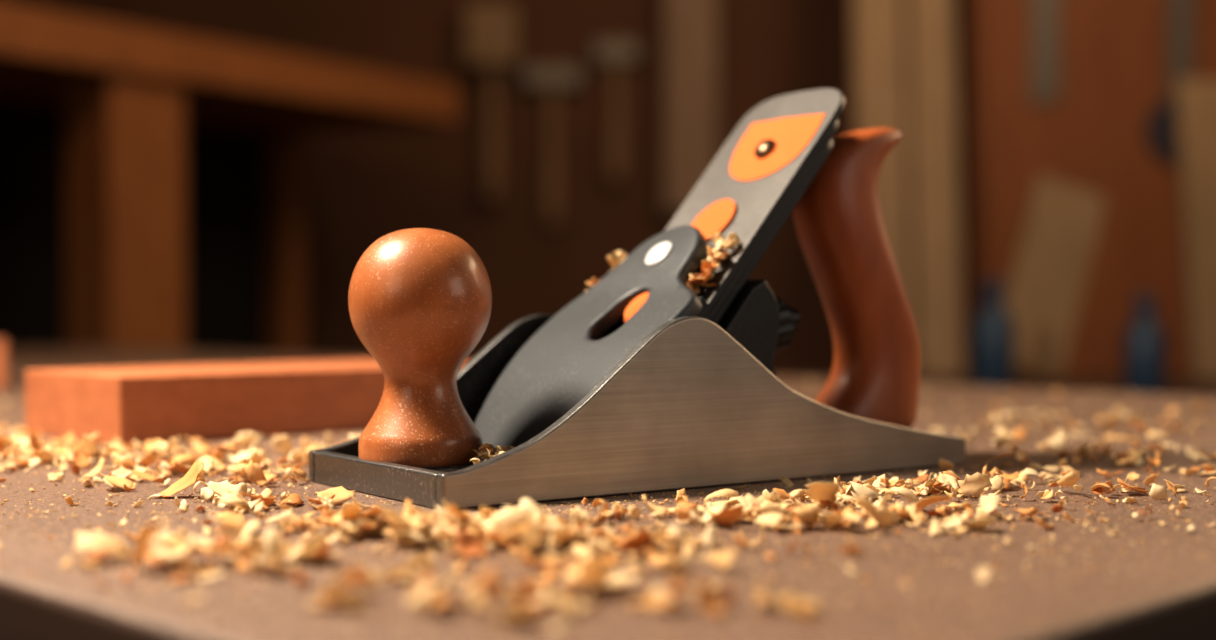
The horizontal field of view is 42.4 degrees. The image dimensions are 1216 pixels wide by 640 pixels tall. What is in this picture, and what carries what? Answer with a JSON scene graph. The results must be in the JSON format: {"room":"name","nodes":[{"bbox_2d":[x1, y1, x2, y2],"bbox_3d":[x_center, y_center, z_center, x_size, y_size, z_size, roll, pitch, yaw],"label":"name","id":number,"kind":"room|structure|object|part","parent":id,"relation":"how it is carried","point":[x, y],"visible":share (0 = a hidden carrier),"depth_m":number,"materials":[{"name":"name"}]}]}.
{"room":"woodworking shop","nodes":[
{"label":"woodworking shop","id":0,"kind":"room"},
{"bbox_2d":[2,0,913,375],"bbox_3d":[0.000,-0.386,3.253,5.200,2.600,0.100,0,1,0],"label":"wall","id":1,"kind":"structure","parent":0,"point":[362,187],"depth_m":3.20,"materials":[{"name":"paint"}]},
{"bbox_2d":[465,0,519,199],"bbox_3d":[-0.233,-0.443,3.169,0.105,0.400,0.070,0,1,0],"label":"mallet","id":2,"kind":"object","parent":1,"relation":"attached to","point":[492,28],"visible":1,"depth_m":3.13,"materials":[{"name":"brown wood"}]},
{"bbox_2d":[523,62,581,224],"bbox_3d":[-0.113,-0.358,3.185,0.120,0.330,0.044,0,1,0],"label":"hammer","id":3,"kind":"object","parent":1,"relation":"attached to","point":[552,76],"visible":1,"depth_m":3.17,"materials":[{"name":"wood"}]},
{"bbox_2d":[594,37,637,180],"bbox_3d":[0.016,-0.428,3.184,0.090,0.290,0.044,0,1,0],"label":"hammer","id":4,"kind":"object","parent":1,"relation":"attached to","point":[615,52],"visible":1,"depth_m":3.17,"materials":[{"name":"wood"}]},
{"bbox_2d":[663,0,717,212],"bbox_3d":[0.167,-0.751,3.168,0.109,1.068,0.059,0,1,0],"label":"batten","id":5,"kind":"object","parent":1,"relation":"attached to","point":[690,27],"visible":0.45,"depth_m":3.14,"materials":[{"name":"brown wood"}]},
{"bbox_3d":[0.000,0.966,1.095,5.200,0.050,4.550,0,1,0],"label":"floor","id":6,"kind":"structure","parent":0,"visible":0},
{"bbox_2d":[0,0,457,355],"bbox_3d":[-0.867,0.253,2.345,0.460,1.345,1.480,0,1,33],"label":"workbench","id":7,"kind":"object","parent":6,"relation":"on","point":[152,181],"visible":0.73,"depth_m":2.54,"materials":[{"name":"brown wood"}]},
{"bbox_2d":[0,347,1215,639],"bbox_3d":[-0.298,0.492,1.025,1.600,0.900,0.752,1,1,45],"label":"workbench","id":8,"kind":"object","parent":6,"relation":"on","point":[1180,605],"visible":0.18,"depth_m":0.33,"materials":[{"name":"brown wood"}]},
{"bbox_2d":[0,339,7,388],"bbox_3d":[-0.409,0.028,0.981,0.073,0.030,0.067,0,1,0],"label":"wood offcut","id":9,"kind":"object","parent":8,"relation":"on","point":[3,342],"depth_m":0.97,"materials":[{"name":"orange wood"}]},
{"bbox_2d":[25,359,467,444],"bbox_3d":[-0.145,0.033,0.683,0.195,0.026,0.190,0,1,0],"label":"wood block","id":10,"kind":"object","parent":8,"relation":"on","point":[208,402],"depth_m":0.63,"materials":[{"name":"orange wood"}]},
{"bbox_2d":[0,375,1215,639],"bbox_3d":[-0.122,0.038,0.827,1.064,0.012,0.723,1,1,45],"label":"wood shavings","id":11,"kind":"object","parent":8,"relation":"on","point":[523,528],"visible":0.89,"depth_m":0.37},
{"bbox_2d":[309,88,964,509],"bbox_3d":[0.019,-0.015,0.502,0.215,0.126,0.083,-1,1,-35],"label":"plane","id":12,"kind":"object","parent":8,"relation":"on","point":[660,376],"visible":1,"depth_m":0.48,"materials":[{"name":"metal"}]},
{"bbox_3d":[-0.055,0.007,0.457,0.042,0.068,0.042,-1,1,-35],"label":"knob","id":13,"kind":"part","parent":12,"relation":"part of","materials":[{"name":"brown wood"}]},
{"bbox_2d":[850,0,964,375],"bbox_3d":[0.550,-0.170,2.874,0.190,2.179,0.334,0,1,0],"label":"leaning boards","id":14,"kind":"object","parent":6,"relation":"on","point":[877,26],"visible":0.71,"depth_m":2.88,"materials":[{"name":"brown wood"}]},
{"bbox_2d":[776,376,1215,395],"bbox_3d":[0.860,0.508,1.929,1.280,0.845,0.670,0,1,0],"label":"side table","id":15,"kind":"object","parent":6,"relation":"on","point":[1183,385],"visible":0.02,"depth_m":2.07,"materials":[{"name":"brown wood"}]},
{"bbox_2d":[972,280,1013,386],"bbox_3d":[0.455,0.019,1.850,0.048,0.133,0.048,0,1,0],"label":"glue bottle","id":16,"kind":"object","parent":15,"relation":"on","point":[992,325],"visible":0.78,"depth_m":1.83,"materials":[{"name":"blue plastic"}]},
{"bbox_2d":[1002,175,1106,385],"bbox_3d":[0.573,-0.053,2.040,0.179,0.276,0.069,-1,1,-39],"label":"board","id":17,"kind":"object","parent":15,"relation":"on","point":[1051,264],"visible":0.79,"depth_m":2.03,"materials":[{"name":"brown wood"}]},
{"bbox_2d":[1124,295,1165,393],"bbox_3d":[0.600,0.030,1.750,0.044,0.115,0.044,0,1,0],"label":"glue bottle","id":18,"kind":"object","parent":15,"relation":"on","point":[1144,337],"visible":0.81,"depth_m":1.73,"materials":[{"name":"blue plastic"}]},
{"bbox_2d":[1173,80,1215,381],"bbox_3d":[0.841,-0.124,2.145,0.105,0.416,0.092,0,1,0],"label":"board","id":19,"kind":"object","parent":15,"relation":"on","point":[1194,100],"visible":0.98,"depth_m":2.14,"materials":[{"name":"brown wood"}]},
{"bbox_2d":[954,0,1215,375],"bbox_3d":[1.300,-0.184,3.105,1.200,2.200,0.190,0,1,0],"label":"wooden panel","id":20,"kind":"object","parent":6,"relation":"on","point":[1093,138],"visible":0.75,"depth_m":3.01,"materials":[{"name":"brown wood"}]},
{"bbox_2d":[1029,0,1059,104],"bbox_3d":[0.837,-0.598,2.988,0.056,0.373,0.035,0,1,0],"label":"chisel","id":21,"kind":"object","parent":20,"relation":"attached to","point":[1044,14],"visible":1,"depth_m":3.00,"materials":[{"name":"metal"}]},
{"bbox_2d":[1146,0,1193,162],"bbox_3d":[1.095,-0.543,2.997,0.124,0.482,0.018,0,1,0],"label":"ring spanner","id":22,"kind":"object","parent":20,"relation":"attached to","point":[1180,13],"visible":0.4,"depth_m":2.99,"materials":[{"name":"metal"}]}
]}

